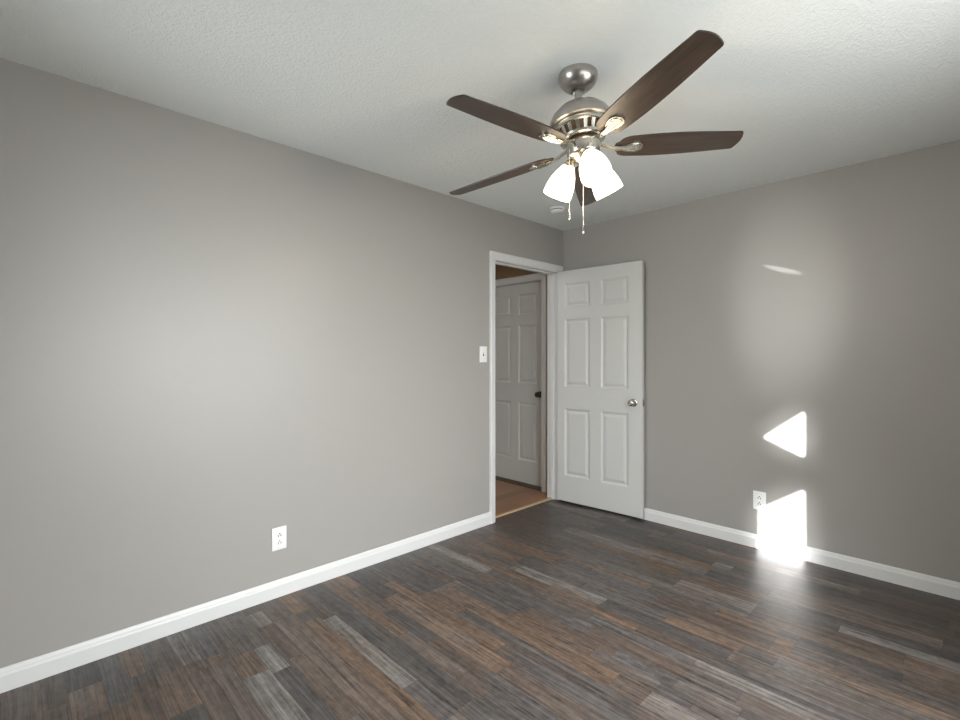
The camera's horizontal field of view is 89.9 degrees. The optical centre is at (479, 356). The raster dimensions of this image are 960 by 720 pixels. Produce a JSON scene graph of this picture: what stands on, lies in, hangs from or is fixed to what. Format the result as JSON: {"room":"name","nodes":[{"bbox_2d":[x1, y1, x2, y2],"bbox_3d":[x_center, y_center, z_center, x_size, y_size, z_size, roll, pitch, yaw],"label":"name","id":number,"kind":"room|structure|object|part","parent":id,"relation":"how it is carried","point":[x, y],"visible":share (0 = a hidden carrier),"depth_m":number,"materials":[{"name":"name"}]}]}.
{"room":"empty bedroom","nodes":[
{"label":"empty bedroom","id":0,"kind":"room"},
{"bbox_2d":[0,58,562,667],"bbox_3d":[-0.777,0.028,2.972,4.180,2.520,0.115,0,0,-44],"label":"wall","id":1,"kind":"structure","parent":0,"point":[215,338],"depth_m":2.35,"materials":[{"name":"grey paint"}]},
{"bbox_2d":[0,512,490,693],"bbox_3d":[-1.039,1.243,2.626,3.122,0.090,0.014,0,0,-44],"label":"baseboard","id":2,"kind":"structure","parent":1,"relation":"attached to","point":[34,669],"depth_m":2.33,"materials":[{"name":"white paint"}]},
{"bbox_2d":[272,525,285,551],"bbox_3d":[-1.080,0.977,2.590,0.078,0.122,0.009,0,0,-44],"label":"wall outlet","id":3,"kind":"object","parent":1,"relation":"attached to","point":[279,533],"visible":1,"depth_m":2.58,"materials":[{"name":"white plastic"}]},
{"bbox_2d":[276,539,282,544],"bbox_3d":[-1.079,0.997,2.588,0.034,0.027,0.003,0,0,-44],"label":"receptacle","id":4,"kind":"object","parent":3,"relation":"attached to","point":[278,541],"depth_m":2.59,"materials":[{"name":"white plastic"}]},
{"bbox_2d":[276,532,282,537],"bbox_3d":[-1.079,0.958,2.588,0.034,0.027,0.003,0,0,-44],"label":"receptacle","id":5,"kind":"object","parent":3,"relation":"attached to","point":[278,534],"depth_m":2.59,"materials":[{"name":"white plastic"}]},
{"bbox_2d":[480,346,486,361],"bbox_3d":[0.029,-0.020,3.665,0.076,0.122,0.017,0,0,-44],"label":"light switch","id":6,"kind":"object","parent":1,"relation":"attached to","point":[483,349],"visible":1,"depth_m":3.67,"materials":[{"name":"white plastic"}]},
{"bbox_2d":[495,497,551,517],"bbox_3d":[0.359,1.283,4.098,0.809,0.010,0.042,0,0,-44],"label":"trim","id":7,"kind":"structure","parent":1,"relation":"attached to","point":[549,498],"depth_m":4.08,"materials":[{"name":"beige wood"}]},
{"bbox_2d":[495,259,557,499],"bbox_3d":[0.368,0.257,4.089,0.841,2.062,0.118,0,0,-44],"label":"trim","id":8,"kind":"structure","parent":1,"relation":"attached to","point":[551,275],"depth_m":4.36,"materials":[{"name":"white paint"}]},
{"bbox_2d":[490,251,562,523],"bbox_3d":[0.415,0.234,4.040,0.935,2.109,0.019,0,0,-44],"label":"trim","id":9,"kind":"structure","parent":1,"relation":"attached to","point":[494,255],"depth_m":3.73,"materials":[{"name":"white paint"}]},
{"bbox_2d":[557,260,644,518],"bbox_3d":[0.973,0.255,4.031,0.813,2.026,0.106,0,0,41],"label":"door","id":10,"kind":"structure","parent":1,"relation":"in","point":[600,309],"depth_m":4.02,"materials":[{"name":"white paint"}]},
{"bbox_3d":[1.200,0.363,3.801,0.064,0.064,0.061,0,0,41],"label":"knob","id":11,"kind":"part","parent":10,"relation":"part of","materials":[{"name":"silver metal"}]},
{"bbox_2d":[0,0,959,230],"bbox_3d":[0.367,-1.192,1.870,4.080,0.080,3.060,0,0,-44],"label":"ceiling","id":12,"kind":"structure","parent":0,"point":[811,86],"depth_m":1.95,"materials":[{"name":"white paint"}]},
{"bbox_2d":[549,206,564,213],"bbox_3d":[0.598,-1.133,3.729,0.120,0.037,0.120,0,0,-44],"label":"smoke detector","id":13,"kind":"object","parent":12,"relation":"attached to","point":[556,209],"visible":1,"depth_m":3.69,"materials":[{"name":"white plastic"}]},
{"bbox_3d":[0.598,-1.146,3.729,0.120,0.012,0.120,0,0,-44],"label":"plate","id":14,"kind":"part","parent":13,"relation":"part of","materials":[{"name":"white plastic"}]},
{"bbox_2d":[446,30,743,233],"bbox_3d":[0.379,-0.820,1.928,1.230,0.664,1.247,0,0,-44],"label":"ceiling fan","id":15,"kind":"object","parent":12,"relation":"hanging from","point":[580,126],"visible":1,"depth_m":1.86,"materials":[{"name":"brown wood"}]},
{"bbox_3d":[0.090,-0.803,2.155,0.529,0.006,0.125,-7,9,33],"label":"blade","id":16,"kind":"part","parent":15,"relation":"part of","materials":[{"name":"brown wood"}]},
{"bbox_3d":[0.114,-0.830,1.696,0.529,0.006,0.125,-2,8,-39],"label":"blade","id":17,"kind":"part","parent":15,"relation":"part of","materials":[{"name":"brown wood"}]},
{"bbox_3d":[0.326,-0.716,1.988,0.119,0.150,0.128,0,0,-44],"label":"lamp shade","id":18,"kind":"part","parent":15,"relation":"part of","materials":[{"name":"white glass"}]},
{"bbox_3d":[0.368,-0.791,1.966,0.053,0.052,0.064,0,0,-44],"label":"light arm","id":19,"kind":"part","parent":15,"relation":"part of","materials":[{"name":"silver metal"}]},
{"bbox_3d":[0.351,-0.690,1.893,0.004,0.255,0.004,0,0,10],"label":"pull chain","id":20,"kind":"part","parent":15,"relation":"part of","materials":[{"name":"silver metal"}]},
{"bbox_3d":[0.408,-0.662,1.901,0.004,0.280,0.004,0,0,-8],"label":"pull chain","id":21,"kind":"part","parent":15,"relation":"part of","materials":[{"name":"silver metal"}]},
{"bbox_3d":[0.519,-0.830,2.322,0.125,0.006,0.529,-18,-6,14],"label":"blade","id":22,"kind":"part","parent":15,"relation":"part of","materials":[{"name":"brown wood"}]},
{"bbox_3d":[0.428,-0.754,1.845,0.063,0.094,0.072,0,0,-44],"label":"bulb","id":23,"kind":"part","parent":15,"relation":"part of","materials":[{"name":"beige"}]},
{"bbox_3d":[0.432,-0.729,1.820,0.124,0.152,0.131,0,0,-44],"label":"lamp shade","id":24,"kind":"part","parent":15,"relation":"part of","materials":[{"name":"white glass"}]},
{"bbox_3d":[0.526,-0.728,1.994,0.135,0.152,0.120,0,0,-44],"label":"lamp shade","id":25,"kind":"part","parent":15,"relation":"part of","materials":[{"name":"white glass"}]},
{"bbox_3d":[0.557,-0.874,1.579,0.125,0.006,0.529,10,-8,-20],"label":"blade","id":26,"kind":"part","parent":15,"relation":"part of","materials":[{"name":"brown wood"}]},
{"bbox_3d":[0.808,-0.874,1.965,0.529,0.006,0.125,-5,-15,-3],"label":"blade","id":27,"kind":"part","parent":15,"relation":"part of","materials":[{"name":"brown wood"}]},
{"bbox_2d":[0,479,959,719],"bbox_3d":[-0.072,1.318,2.385,4.370,0.060,4.610,0,0,-44],"label":"floor","id":28,"kind":"structure","parent":0,"point":[552,609],"depth_m":2.15,"materials":[{"name":"brown wood"}]},
{"bbox_2d":[495,264,546,491],"bbox_3d":[0.318,0.028,4.982,0.115,2.520,1.235,0,0,-44],"label":"wall","id":29,"kind":"structure","parent":0,"point":[501,272],"depth_m":4.81,"materials":[{"name":"beige paint"}]},
{"bbox_2d":[495,281,540,486],"bbox_3d":[0.361,0.261,4.948,0.096,2.026,0.779,0,0,-44],"label":"door","id":30,"kind":"structure","parent":29,"relation":"in","point":[517,307],"depth_m":4.94,"materials":[{"name":"white paint"}]},
{"bbox_3d":[0.569,0.369,4.710,0.061,0.064,0.064,0,0,-44],"label":"knob","id":31,"kind":"part","parent":30,"relation":"part of","materials":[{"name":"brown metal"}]},
{"bbox_2d":[495,476,540,490],"bbox_3d":[0.351,1.284,4.945,0.110,0.008,0.795,0,0,-44],"label":"trim","id":32,"kind":"structure","parent":29,"relation":"attached to","point":[535,487],"depth_m":4.87,"materials":[{"name":"brown wood"}]},
{"bbox_2d":[495,279,540,287],"bbox_3d":[0.353,0.262,4.946,0.117,2.052,0.831,0,0,-44],"label":"trim","id":33,"kind":"structure","parent":29,"relation":"attached to","point":[536,280],"depth_m":4.88,"materials":[{"name":"white paint"}]},
{"bbox_2d":[495,273,545,492],"bbox_3d":[0.306,0.240,4.901,0.016,2.096,0.919,0,0,-44],"label":"trim","id":34,"kind":"structure","parent":29,"relation":"attached to","point":[541,276],"depth_m":4.60,"materials":[{"name":"white paint"}]},
{"bbox_2d":[563,140,959,581],"bbox_3d":[1.905,0.028,3.300,0.120,2.520,3.160,0,0,-44],"label":"wall","id":35,"kind":"structure","parent":0,"point":[802,334],"depth_m":3.01,"materials":[{"name":"grey paint"}]},
{"bbox_2d":[753,490,765,510],"bbox_3d":[1.879,0.966,3.234,0.009,0.122,0.078,0,0,-44],"label":"wall outlet","id":36,"kind":"object","parent":35,"relation":"attached to","point":[759,498],"visible":1,"depth_m":3.23,"materials":[{"name":"white plastic"}]},
{"bbox_2d":[637,508,959,599],"bbox_3d":[1.823,1.243,3.289,0.014,0.090,3.060,0,0,-44],"label":"baseboard","id":37,"kind":"structure","parent":35,"relation":"attached to","point":[919,581],"depth_m":2.99,"materials":[{"name":"white paint"}]}
]}

